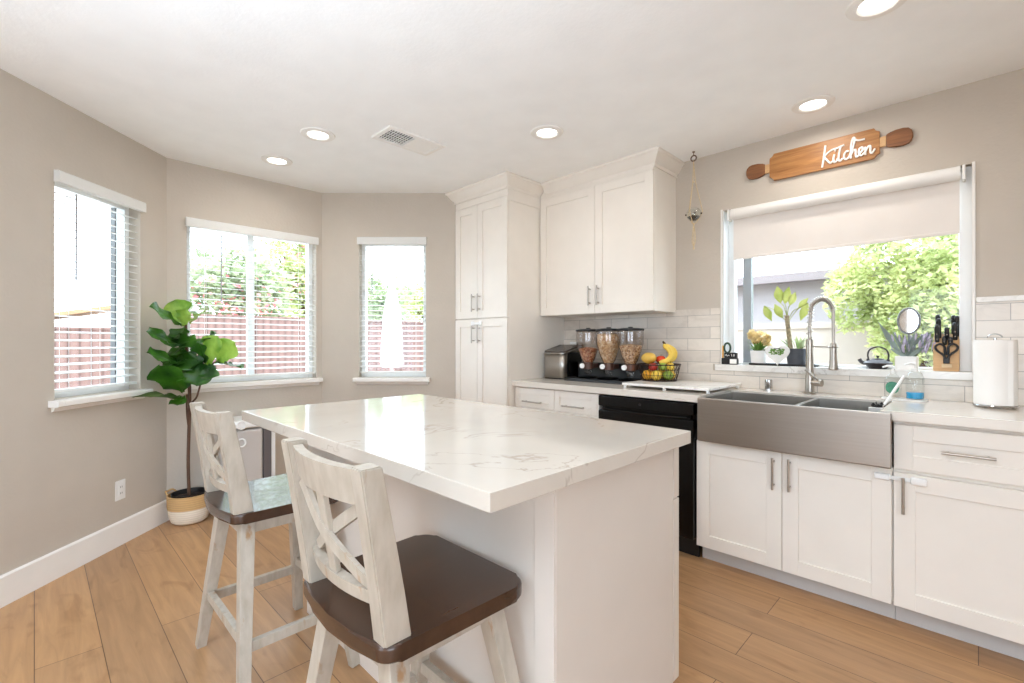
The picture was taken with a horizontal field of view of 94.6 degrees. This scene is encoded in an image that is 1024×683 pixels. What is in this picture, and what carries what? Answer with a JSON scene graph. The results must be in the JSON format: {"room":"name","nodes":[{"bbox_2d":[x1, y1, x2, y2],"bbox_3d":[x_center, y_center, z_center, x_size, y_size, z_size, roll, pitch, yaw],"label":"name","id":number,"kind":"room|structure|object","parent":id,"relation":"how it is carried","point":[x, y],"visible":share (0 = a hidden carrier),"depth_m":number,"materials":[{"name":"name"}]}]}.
{"room":"kitchen","nodes":[
{"label":"kitchen","id":0,"kind":"room"},
{"bbox_2d":[0,69,166,574],"bbox_3d":[-2.406,-0.020,2.643,0.150,2.449,1.216,0,0,0],"label":"wall","id":1,"kind":"structure","parent":0,"point":[60,470],"depth_m":2.39,"materials":[{"name":"beige paint"}]},
{"bbox_2d":[0,500,167,607],"bbox_3d":[-2.323,1.133,2.610,0.016,0.142,1.150,0,0,0],"label":"baseboard","id":2,"kind":"structure","parent":1,"relation":"attached to","point":[27,578],"depth_m":2.50,"materials":[{"name":"white paint"}]},
{"bbox_2d":[48,182,152,411],"bbox_3d":[-2.369,-0.251,2.684,0.185,1.215,0.630,0,0,0],"label":"window","id":3,"kind":"structure","parent":1,"relation":"in","point":[94,400],"depth_m":2.88,"materials":[{"name":"white plastic"}]},
{"bbox_2d":[54,170,145,392],"bbox_3d":[-2.346,-0.307,2.684,0.094,1.138,0.574,0,0,0],"label":"window blind","id":4,"kind":"object","parent":3,"relation":"attached to","point":[61,177],"visible":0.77,"depth_m":2.63,"materials":[{"name":"white plastic"}]},
{"bbox_2d":[115,479,124,500],"bbox_3d":[-2.327,0.879,2.807,0.009,0.116,0.072,0,0,0],"label":"wall outlet","id":5,"kind":"object","parent":1,"relation":"attached to","point":[119,485],"visible":1,"depth_m":2.80,"materials":[{"name":"white plastic"}]},
{"bbox_2d":[119,484,122,495],"bbox_3d":[-2.325,0.879,2.807,0.003,0.068,0.034,0,0,0],"label":"receptacle","id":6,"kind":"object","parent":5,"relation":"attached to","point":[120,485],"depth_m":2.81,"materials":[{"name":"white plastic"}]},
{"bbox_2d":[167,158,321,493],"bbox_3d":[-2.015,-0.020,3.621,0.150,2.449,1.061,0,0,45],"label":"wall","id":7,"kind":"structure","parent":0,"point":[193,190],"depth_m":3.45,"materials":[{"name":"beige paint"}]},
{"bbox_2d":[183,226,322,393],"bbox_3d":[-1.965,-0.251,3.618,0.185,1.215,0.970,0,0,45],"label":"window","id":8,"kind":"structure","parent":7,"relation":"in","point":[213,387],"depth_m":3.64,"materials":[{"name":"white plastic"}]},
{"bbox_2d":[186,217,318,377],"bbox_3d":[-1.949,-0.300,3.602,0.094,1.125,0.914,0,0,45],"label":"window blind","id":9,"kind":"object","parent":8,"relation":"attached to","point":[191,222],"visible":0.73,"depth_m":3.60,"materials":[{"name":"white plastic"}]},
{"bbox_2d":[322,193,455,402],"bbox_3d":[-1.062,-0.020,4.024,1.174,2.449,0.150,0,0,0],"label":"wall","id":10,"kind":"structure","parent":0,"point":[346,217],"depth_m":3.95,"materials":[{"name":"beige paint"}]},
{"bbox_2d":[353,245,429,384],"bbox_3d":[-1.000,-0.251,3.986,0.630,1.215,0.185,0,0,0],"label":"window","id":11,"kind":"structure","parent":10,"relation":"in","point":[380,378],"depth_m":4.02,"materials":[{"name":"white plastic"}]},
{"bbox_2d":[357,237,426,372],"bbox_3d":[-1.000,-0.306,3.964,0.574,1.136,0.094,0,0,0],"label":"window blind","id":12,"kind":"object","parent":11,"relation":"attached to","point":[360,240],"visible":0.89,"depth_m":3.96,"materials":[{"name":"white plastic"}]},
{"bbox_2d":[0,0,1023,192],"bbox_3d":[-0.971,-1.395,0.407,6.153,0.300,7.413,0,0,45],"label":"ceiling","id":13,"kind":"structure","parent":0,"point":[224,85],"depth_m":2.16,"materials":[{"name":"white paint"}]},
{"bbox_2d":[261,155,292,165],"bbox_3d":[-1.609,-1.240,3.231,0.196,0.010,0.196,0,0,45],"label":"recessed light","id":14,"kind":"object","parent":13,"relation":"in","point":[276,160],"visible":1,"depth_m":3.23,"materials":[{"name":"white paint"}]},
{"bbox_2d":[300,127,334,141],"bbox_3d":[-1.162,-1.240,2.827,0.196,0.010,0.196,0,0,45],"label":"recessed light","id":15,"kind":"object","parent":13,"relation":"in","point":[312,133],"visible":1,"depth_m":2.82,"materials":[{"name":"white plastic"}]},
{"bbox_2d":[371,125,445,155],"bbox_3d":[-0.636,-1.238,2.920,0.214,0.012,0.400,0,0,45],"label":"ceiling vent","id":16,"kind":"object","parent":13,"relation":"in","point":[392,135],"visible":1,"depth_m":2.90,"materials":[{"name":"white paint"}]},
{"bbox_2d":[530,125,562,139],"bbox_3d":[0.207,-1.240,2.799,0.196,0.010,0.196,0,0,45],"label":"recessed light","id":17,"kind":"object","parent":13,"relation":"in","point":[542,132],"visible":1,"depth_m":2.79,"materials":[{"name":"white plastic"}]},
{"bbox_2d":[685,151,702,248],"bbox_3d":[1.184,-0.924,3.083,0.104,0.639,0.104,0,0,45],"label":"hanging planter","id":18,"kind":"object","parent":13,"relation":"hanging from","point":[692,218],"visible":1,"depth_m":3.08,"materials":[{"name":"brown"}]},
{"bbox_2d":[791,94,835,113],"bbox_3d":[1.574,-1.240,2.469,0.196,0.010,0.196,0,0,45],"label":"recessed light","id":19,"kind":"object","parent":13,"relation":"in","point":[816,103],"visible":1,"depth_m":2.46,"materials":[{"name":"white plastic"}]},
{"bbox_2d":[845,0,906,20],"bbox_3d":[1.339,-1.240,1.728,0.196,0.010,0.196,0,0,45],"label":"recessed light","id":20,"kind":"object","parent":13,"relation":"in","point":[857,10],"visible":1,"depth_m":1.75,"materials":[{"name":"white plastic"}]},
{"bbox_2d":[0,513,1023,682],"bbox_3d":[-0.972,1.264,0.442,5.803,0.120,7.063,0,0,45],"label":"floor","id":21,"kind":"structure","parent":0,"point":[130,613],"depth_m":1.95,"materials":[{"name":"brown wood"}]},
{"bbox_2d":[165,488,208,525],"bbox_3d":[-2.168,1.098,3.176,0.254,0.209,0.254,0,0,45],"label":"woven basket","id":22,"kind":"object","parent":21,"relation":"on","point":[191,510],"visible":0.81,"depth_m":3.08,"materials":[{"name":"wicker"}]},
{"bbox_2d":[170,487,205,497],"bbox_3d":[-2.168,1.100,3.176,0.212,0.186,0.212,0,0,0],"label":"nursery pot","id":23,"kind":"object","parent":22,"relation":"in","point":[193,491],"depth_m":3.20,"materials":[{"name":"black plastic"}]},
{"bbox_2d":[134,299,243,497],"bbox_3d":[-2.064,0.454,3.052,0.547,1.478,0.460,0,0,0],"label":"fiddle leaf fig","id":24,"kind":"object","parent":22,"relation":"in","point":[181,368],"visible":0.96,"depth_m":3.10,"materials":[{"name":"green plant"}]},
{"bbox_2d":[218,416,274,480],"bbox_3d":[-1.885,0.868,3.350,0.308,0.672,0.315,0,0,45],"label":"trash bin","id":25,"kind":"object","parent":21,"relation":"on","point":[257,444],"visible":0.41,"depth_m":3.27,"materials":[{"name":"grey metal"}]},
{"bbox_2d":[189,402,359,682],"bbox_3d":[-0.928,0.719,1.799,0.572,0.981,0.458,0,0,45],"label":"bar stool","id":26,"kind":"object","parent":21,"relation":"on","point":[249,507],"visible":0.77,"depth_m":1.64,"materials":[{"name":"white paint"}]},
{"bbox_2d":[281,437,521,682],"bbox_3d":[-0.253,0.719,1.127,0.572,0.981,0.458,0,0,45],"label":"bar stool","id":27,"kind":"object","parent":21,"relation":"on","point":[394,604],"visible":1,"depth_m":1.01,"materials":[{"name":"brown wood"}]},
{"bbox_2d":[307,445,678,682],"bbox_3d":[-0.172,0.767,1.839,1.430,0.874,0.680,0,0,45],"label":"kitchen island","id":28,"kind":"object","parent":21,"relation":"on","point":[595,559],"visible":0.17,"depth_m":1.28,"materials":[{"name":"white paint"}]},
{"bbox_2d":[242,394,690,512],"bbox_3d":[-0.278,0.309,1.761,1.541,0.040,0.889,0,0,45],"label":"island countertop","id":29,"kind":"structure","parent":28,"relation":"on","point":[490,458],"depth_m":1.40,"materials":[{"name":"white stone"}]},
{"bbox_2d":[445,171,563,406],"bbox_3d":[-0.035,-0.020,3.955,0.738,2.448,0.747,0,0,45],"label":"pantry cabinet","id":30,"kind":"object","parent":21,"relation":"on","point":[497,217],"visible":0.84,"depth_m":3.69,"materials":[{"name":"white paint"}]},
{"bbox_2d":[471,321,481,325],"bbox_3d":[-0.282,-0.147,3.752,0.124,0.033,0.014,0,0,45],"label":"child latch","id":31,"kind":"object","parent":30,"relation":"attached to","point":[479,322],"visible":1,"depth_m":3.74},
{"bbox_2d":[515,386,603,417],"bbox_3d":[0.486,0.768,3.505,0.762,0.873,0.634,0,0,45],"label":"base cabinet","id":32,"kind":"object","parent":21,"relation":"on","point":[584,404],"visible":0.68,"depth_m":3.27,"materials":[{"name":"white paint"}]},
{"bbox_2d":[512,378,1023,432],"bbox_3d":[1.258,0.276,2.751,2.919,0.108,0.626,0,0,45],"label":"countertop","id":33,"kind":"structure","parent":32,"relation":"on","point":[938,412],"depth_m":2.30,"materials":[{"name":"stone"}]},
{"bbox_2d":[544,345,582,378],"bbox_3d":[0.414,0.156,3.800,0.232,0.266,0.288,0,0,45],"label":"ice maker","id":34,"kind":"object","parent":33,"relation":"on","point":[560,362],"visible":0.92,"depth_m":3.70,"materials":[{"name":"silver metal"}]},
{"bbox_2d":[564,327,648,384],"bbox_3d":[0.699,0.092,3.457,0.625,0.394,0.300,0,0,45],"label":"dispenser","id":35,"kind":"object","parent":33,"relation":"on","point":[608,372],"visible":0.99,"depth_m":3.35,"materials":[{"name":"black plastic"}]},
{"bbox_2d":[577,376,597,377],"bbox_3d":[0.561,0.261,3.509,0.160,0.012,0.160,0,0,45],"label":"drip tray","id":36,"kind":"object","parent":35,"relation":"on","point":[577,376],"depth_m":3.49,"materials":[{"name":"black plastic"}]},
{"bbox_2d":[597,377,618,379],"bbox_3d":[0.687,0.261,3.384,0.160,0.012,0.160,0,0,45],"label":"drip tray","id":37,"kind":"object","parent":35,"relation":"on","point":[598,378],"depth_m":3.33,"materials":[{"name":"black plastic"}]},
{"bbox_2d":[618,378,640,380],"bbox_3d":[0.813,0.261,3.260,0.160,0.012,0.160,0,0,45],"label":"drip tray","id":38,"kind":"object","parent":35,"relation":"on","point":[619,379],"depth_m":3.29,"materials":[{"name":"black plastic"}]},
{"bbox_2d":[622,379,740,393],"bbox_3d":[1.070,0.273,2.984,0.557,0.031,0.490,0,0,45],"label":"marble board","id":39,"kind":"object","parent":33,"relation":"on","point":[707,386],"visible":0.86,"depth_m":2.87,"materials":[{"name":"white stone"}]},
{"bbox_2d":[637,363,680,381],"bbox_3d":[0.984,0.201,3.161,0.285,0.112,0.285,0,0,0],"label":"fruit basket","id":40,"kind":"object","parent":39,"relation":"on","point":[638,364],"visible":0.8,"depth_m":3.07,"materials":[{"name":"brown metal"}]},
{"bbox_2d":[642,370,651,379],"bbox_3d":[0.908,0.215,3.161,0.068,0.075,0.068,0,0,0],"label":"orange","id":41,"kind":"object","parent":40,"relation":"in","point":[647,372],"visible":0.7,"depth_m":3.14,"materials":[{"name":"orange food"}]},
{"bbox_2d":[641,352,656,362],"bbox_3d":[0.920,0.107,3.173,0.101,0.075,0.088,0,0,0],"label":"mango","id":42,"kind":"object","parent":40,"relation":"in","point":[648,357],"visible":0.98,"depth_m":3.14,"materials":[{"name":"yellow food"}]},
{"bbox_2d":[648,363,657,370],"bbox_3d":[0.934,0.162,3.127,0.060,0.062,0.060,0,0,0],"label":"apple","id":43,"kind":"object","parent":40,"relation":"in","point":[653,367],"visible":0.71,"depth_m":3.11,"materials":[{"name":"red food"}]},
{"bbox_2d":[651,369,661,379],"bbox_3d":[0.946,0.215,3.095,0.068,0.075,0.068,0,0,0],"label":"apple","id":44,"kind":"object","parent":40,"relation":"in","point":[655,372],"visible":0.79,"depth_m":3.07,"materials":[{"name":"yellow food"}]},
{"bbox_2d":[656,356,665,363],"bbox_3d":[1.006,0.116,3.191,0.066,0.063,0.066,0,0,0],"label":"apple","id":45,"kind":"object","parent":40,"relation":"in","point":[659,358],"visible":0.64,"depth_m":3.17,"materials":[{"name":"red food"}]},
{"bbox_2d":[658,363,666,369],"bbox_3d":[0.992,0.160,3.113,0.054,0.062,0.054,0,0,0],"label":"apple","id":46,"kind":"object","parent":40,"relation":"in","point":[659,367],"visible":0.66,"depth_m":3.09,"materials":[{"name":"green food"}]},
{"bbox_2d":[662,371,672,379],"bbox_3d":[1.022,0.215,3.095,0.069,0.070,0.069,0,0,0],"label":"apple","id":47,"kind":"object","parent":40,"relation":"in","point":[665,373],"visible":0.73,"depth_m":3.07,"materials":[{"name":"green food"}]},
{"bbox_2d":[658,341,677,363],"bbox_3d":[1.038,0.071,3.150,0.172,0.158,0.066,0,0,-35],"label":"banana bunch","id":48,"kind":"object","parent":40,"relation":"on","point":[672,352],"visible":0.96,"depth_m":3.14,"materials":[{"name":"yellow food"}]},
{"bbox_2d":[667,362,674,369],"bbox_3d":[1.050,0.162,3.127,0.054,0.067,0.054,0,0,0],"label":"pear","id":49,"kind":"object","parent":40,"relation":"in","point":[670,363],"visible":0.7,"depth_m":3.11,"materials":[{"name":"yellow food"}]},
{"bbox_2d":[697,392,891,468],"bbox_3d":[1.443,0.413,2.408,0.818,0.232,0.448,0,0,45],"label":"farmhouse sink","id":50,"kind":"object","parent":33,"relation":"in","point":[829,429],"visible":0.99,"depth_m":2.23,"materials":[{"name":"metal"}]},
{"bbox_2d":[868,375,905,411],"bbox_3d":[1.802,0.254,2.274,0.237,0.185,0.064,0,0,-27],"label":"dish brush","id":51,"kind":"object","parent":50,"relation":"in","point":[876,407],"visible":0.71,"depth_m":2.25,"materials":[{"name":"white plastic"}]},
{"bbox_2d":[803,296,838,393],"bbox_3d":[1.704,0.017,2.608,0.169,0.544,0.086,0,0,45],"label":"kitchen faucet","id":52,"kind":"object","parent":33,"relation":"on","point":[811,381],"visible":1,"depth_m":2.63,"materials":[{"name":"silver metal"}]},
{"bbox_2d":[881,396,927,401],"bbox_3d":[1.956,0.285,2.355,0.177,0.008,0.100,0,0,45],"label":"soap tray","id":53,"kind":"object","parent":33,"relation":"on","point":[883,397],"visible":0.95,"depth_m":2.32,"materials":[{"name":"white ceramic"}]},
{"bbox_2d":[883,365,898,397],"bbox_3d":[1.923,0.198,2.387,0.077,0.165,0.054,0,0,45],"label":"soap bottle","id":54,"kind":"object","parent":53,"relation":"on","point":[890,386],"visible":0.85,"depth_m":2.37,"materials":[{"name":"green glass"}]},
{"bbox_2d":[904,362,923,399],"bbox_3d":[1.979,0.190,2.318,0.070,0.181,0.070,0,0,-26],"label":"soap bottle","id":55,"kind":"object","parent":53,"relation":"on","point":[909,394],"visible":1,"depth_m":2.31,"materials":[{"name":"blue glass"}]},
{"bbox_2d":[972,333,1018,408],"bbox_3d":[2.140,0.125,2.092,0.148,0.326,0.148,0,0,45],"label":"paper towel holder","id":56,"kind":"object","parent":33,"relation":"on","point":[995,362],"visible":1,"depth_m":2.04,"materials":[{"name":"white paper"}]},
{"bbox_2d":[599,394,699,556],"bbox_3d":[0.980,0.771,3.006,0.620,0.866,0.633,0,0,45],"label":"dishwasher","id":57,"kind":"object","parent":21,"relation":"on","point":[682,415],"visible":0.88,"depth_m":2.65,"materials":[{"name":"black plastic"}]},
{"bbox_2d":[697,440,894,618],"bbox_3d":[1.509,0.869,2.493,0.842,0.670,0.634,0,0,45],"label":"base cabinet","id":58,"kind":"object","parent":21,"relation":"on","point":[824,527],"visible":0.8,"depth_m":2.25,"materials":[{"name":"white paint"}]},
{"bbox_2d":[874,472,926,486],"bbox_3d":[1.622,0.572,1.974,0.172,0.030,0.018,0,0,45],"label":"child latch","id":59,"kind":"object","parent":58,"relation":"attached to","point":[914,481],"visible":1,"depth_m":1.97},
{"bbox_2d":[894,421,1023,660],"bbox_3d":[2.043,0.768,1.966,0.656,0.873,0.634,0,0,45],"label":"base cabinet","id":60,"kind":"object","parent":21,"relation":"on","point":[959,537],"visible":0.99,"depth_m":1.86,"materials":[{"name":"white paint"}]},
{"bbox_2d":[676,68,1023,443],"bbox_3d":[1.861,-0.020,2.713,5.266,2.449,0.150,0,0,45],"label":"wall","id":61,"kind":"structure","parent":0,"point":[982,121],"depth_m":2.42,"materials":[{"name":"beige paint"}]},
{"bbox_2d":[540,146,684,317],"bbox_3d":[0.690,-0.725,3.499,1.048,1.038,0.377,0,0,45],"label":"upper cabinet","id":62,"kind":"object","parent":61,"relation":"attached to","point":[608,229],"visible":1,"depth_m":3.31,"materials":[{"name":"white paint"}]},
{"bbox_2d":[564,308,713,380],"bbox_3d":[0.888,0.033,3.563,1.252,0.512,0.008,0,0,45],"label":"backsplash","id":63,"kind":"structure","parent":61,"relation":"attached to","point":[690,331],"depth_m":3.35,"materials":[{"name":"tile"}]},
{"bbox_2d":[570,342,581,344],"bbox_3d":[0.517,0.011,3.827,0.075,0.024,0.070,0,0,45],"label":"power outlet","id":64,"kind":"object","parent":63,"relation":"attached to","point":[571,343],"visible":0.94,"depth_m":3.80,"materials":[{"name":"plastic"}]},
{"bbox_2d":[713,308,719,363],"bbox_3d":[1.349,-0.040,3.108,0.044,0.368,0.008,0,0,45],"label":"trim","id":65,"kind":"structure","parent":61,"relation":"attached to","point":[716,311],"depth_m":3.10,"materials":[{"name":"stone"}]},
{"bbox_2d":[746,127,912,180],"bbox_3d":[1.759,-1.059,2.689,0.801,0.162,0.026,0,0,45],"label":"sign","id":66,"kind":"object","parent":61,"relation":"attached to","point":[862,146],"visible":1,"depth_m":2.65,"materials":[{"name":"brown wood"}]},
{"bbox_2d":[713,370,972,401],"bbox_3d":[1.774,0.237,2.688,1.238,0.104,0.008,0,0,45],"label":"backsplash","id":67,"kind":"structure","parent":61,"relation":"attached to","point":[933,389],"depth_m":2.58,"materials":[{"name":"stone"}]},
{"bbox_2d":[715,161,975,380],"bbox_3d":[1.825,-0.340,2.727,1.218,1.048,0.182,0,0,45],"label":"window","id":68,"kind":"structure","parent":61,"relation":"in","point":[967,235],"depth_m":2.51,"materials":[{"name":"white plastic"}]},
{"bbox_2d":[722,342,738,364],"bbox_3d":[1.403,0.072,3.039,0.098,0.143,0.033,0,0,45],"label":"pencil holder","id":69,"kind":"object","parent":68,"relation":"on","point":[727,357],"visible":1,"depth_m":3.04,"materials":[{"name":"black plastic"}]},
{"bbox_2d":[765,346,789,365],"bbox_3d":[1.597,0.082,2.842,0.134,0.122,0.016,0,0,45],"label":"heart sign","id":70,"kind":"object","parent":68,"relation":"on","point":[777,355],"visible":1,"depth_m":2.84,"materials":[{"name":"white ceramic"}]},
{"bbox_2d":[769,349,784,354],"bbox_3d":[1.591,0.058,2.840,0.090,0.043,0.002,0,0,45],"label":"plant","id":71,"kind":"object","parent":70,"relation":"attached to","point":[771,351],"depth_m":2.84,"materials":[{"name":"green plant"}]},
{"bbox_2d":[749,363,818,366],"bbox_3d":[1.647,0.137,2.876,0.376,0.013,0.096,0,0,45],"label":"tray","id":72,"kind":"object","parent":68,"relation":"on","point":[768,364],"visible":0.85,"depth_m":2.85,"materials":[{"name":"black plastic"}]},
{"bbox_2d":[747,329,771,362],"bbox_3d":[1.556,0.027,2.966,0.156,0.224,0.102,0,0,45],"label":"flower pot","id":73,"kind":"object","parent":72,"relation":"on","point":[760,340],"visible":0.98,"depth_m":2.94,"materials":[{"name":"white ceramic"}]},
{"bbox_2d":[763,286,808,363],"bbox_3d":[1.664,-0.103,2.862,0.256,0.485,0.112,0,0,45],"label":"plant","id":74,"kind":"object","parent":72,"relation":"on","point":[797,355],"visible":0.89,"depth_m":2.84,"materials":[{"name":"green plant"}]},
{"bbox_2d":[727,164,965,259],"bbox_3d":[1.801,-0.694,2.673,1.108,0.326,0.068,0,0,45],"label":"roller blind","id":75,"kind":"object","parent":68,"relation":"attached to","point":[927,204],"visible":1,"depth_m":2.60,"materials":[{"name":"white fabric"}]},
{"bbox_2d":[858,346,892,368],"bbox_3d":[1.982,0.083,2.559,0.133,0.122,0.133,0,0,0],"label":"teapot","id":76,"kind":"object","parent":68,"relation":"on","point":[875,363],"visible":0.99,"depth_m":2.53,"materials":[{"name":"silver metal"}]},
{"bbox_2d":[878,322,935,369],"bbox_3d":[2.054,0.014,2.459,0.244,0.259,0.094,0,0,45],"label":"pot","id":77,"kind":"object","parent":68,"relation":"on","point":[911,355],"visible":0.98,"depth_m":2.44,"materials":[{"name":"white ceramic"}]},
{"bbox_2d":[897,307,920,341],"bbox_3d":[2.095,-0.020,2.493,0.100,0.327,0.012,0,0,45],"label":"vanity mirror","id":78,"kind":"object","parent":68,"relation":"on","point":[908,319],"visible":0.77,"depth_m":2.49,"materials":[{"name":"grey metal"}]},
{"bbox_2d":[933,314,959,371],"bbox_3d":[2.176,0.002,2.364,0.096,0.283,0.114,0,0,45],"label":"knife block","id":79,"kind":"object","parent":68,"relation":"on","point":[946,338],"visible":0.95,"depth_m":2.33,"materials":[{"name":"brown wood"}]},
{"bbox_2d":[934,343,958,363],"bbox_3d":[2.135,0.055,2.320,0.092,0.101,0.010,0,0,45],"label":"scissors","id":80,"kind":"object","parent":79,"relation":"in","point":[945,360],"visible":1,"depth_m":2.32,"materials":[{"name":"black plastic"}]},
{"bbox_2d":[976,301,1023,405],"bbox_3d":[2.573,0.051,1.898,1.008,0.476,0.008,0,0,45],"label":"backsplash","id":81,"kind":"structure","parent":61,"relation":"attached to","point":[1005,318],"depth_m":2.18,"materials":[{"name":"tile"}]},
{"bbox_2d":[976,295,1023,302],"bbox_3d":[2.570,-0.201,1.895,1.008,0.026,0.016,0,0,45],"label":"trim","id":82,"kind":"structure","parent":61,"relation":"attached to","point":[1011,297],"depth_m":2.19,"materials":[{"name":"white stone"}]},
{"label":"outside","id":83,"kind":"structure","parent":0,"visible":0},
{"bbox_3d":[-0.745,1.379,6.360,42.000,0.090,36.000,0,0,45],"label":"ground","id":84,"kind":"structure","parent":83,"visible":0},
{"bbox_2d":[54,327,109,388],"bbox_3d":[-8.508,0.539,6.862,0.130,1.590,4.800,0,0,45],"label":"fence","id":85,"kind":"object","parent":84,"relation":"on","point":[70,384],"visible":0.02,"depth_m":8.07,"materials":[{"name":"red wood"}]},
{"bbox_2d":[54,305,109,319],"bbox_3d":[-9.708,0.239,9.524,2.400,2.190,3.300,0,0,45],"label":"garden shed","id":86,"kind":"object","parent":84,"relation":"on","point":[103,308],"visible":0.02,"depth_m":9.37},
{"bbox_2d":[190,235,305,316],"bbox_3d":[-6.517,-0.681,11.313,3.344,4.040,2.144,0,0,-43],"label":"tree","id":87,"kind":"object","parent":84,"relation":"on","point":[198,253],"visible":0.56,"depth_m":11.01,"materials":[{"name":"green plant"}]},
{"bbox_2d":[241,237,305,317],"bbox_3d":[-6.464,-1.531,14.668,1.943,5.738,3.401,0,0,41],"label":"tree","id":88,"kind":"object","parent":84,"relation":"on","point":[281,251],"visible":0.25,"depth_m":14.38,"materials":[{"name":"green plant"}]},
{"bbox_2d":[190,314,422,375],"bbox_3d":[-2.938,0.389,12.640,0.130,1.890,11.150,0,0,45],"label":"fence","id":89,"kind":"object","parent":84,"relation":"on","point":[211,320],"visible":0.02,"depth_m":10.43,"materials":[{"name":"red wood"}]},
{"bbox_2d":[380,281,403,370],"bbox_3d":[-2.302,0.079,9.052,0.520,2.510,0.520,0,0,45],"label":"patio umbrella","id":90,"kind":"object","parent":84,"relation":"on","point":[390,287],"visible":0.59,"depth_m":8.93,"materials":[{"name":"white fabric"}]},
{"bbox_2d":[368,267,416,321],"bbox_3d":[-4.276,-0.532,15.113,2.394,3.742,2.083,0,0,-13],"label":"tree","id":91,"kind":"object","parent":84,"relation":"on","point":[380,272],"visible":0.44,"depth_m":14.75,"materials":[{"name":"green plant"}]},
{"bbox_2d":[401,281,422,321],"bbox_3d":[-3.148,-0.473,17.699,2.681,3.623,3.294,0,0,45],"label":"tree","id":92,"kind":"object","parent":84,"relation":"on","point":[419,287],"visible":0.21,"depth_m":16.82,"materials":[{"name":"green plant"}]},
{"bbox_2d":[737,322,919,366],"bbox_3d":[3.390,0.559,5.564,9.000,1.550,0.140,0,0,45],"label":"wall","id":93,"kind":"structure","parent":84,"relation":"on","point":[852,348],"depth_m":5.36,"materials":[{"name":"beige paint"}]},
{"bbox_2d":[737,264,920,324],"bbox_3d":[4.475,0.189,7.373,11.600,2.290,2.820,0,0,45],"label":"neighbor house","id":94,"kind":"structure","parent":84,"relation":"on","point":[808,284],"depth_m":6.42,"materials":[{"name":"grey paint"}]},
{"bbox_2d":[821,234,958,366],"bbox_3d":[3.975,-0.378,4.621,1.445,3.438,1.433,0,0,-40],"label":"shrub","id":95,"kind":"object","parent":84,"relation":"on","point":[932,291],"visible":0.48,"depth_m":4.38,"materials":[{"name":"green plant"}]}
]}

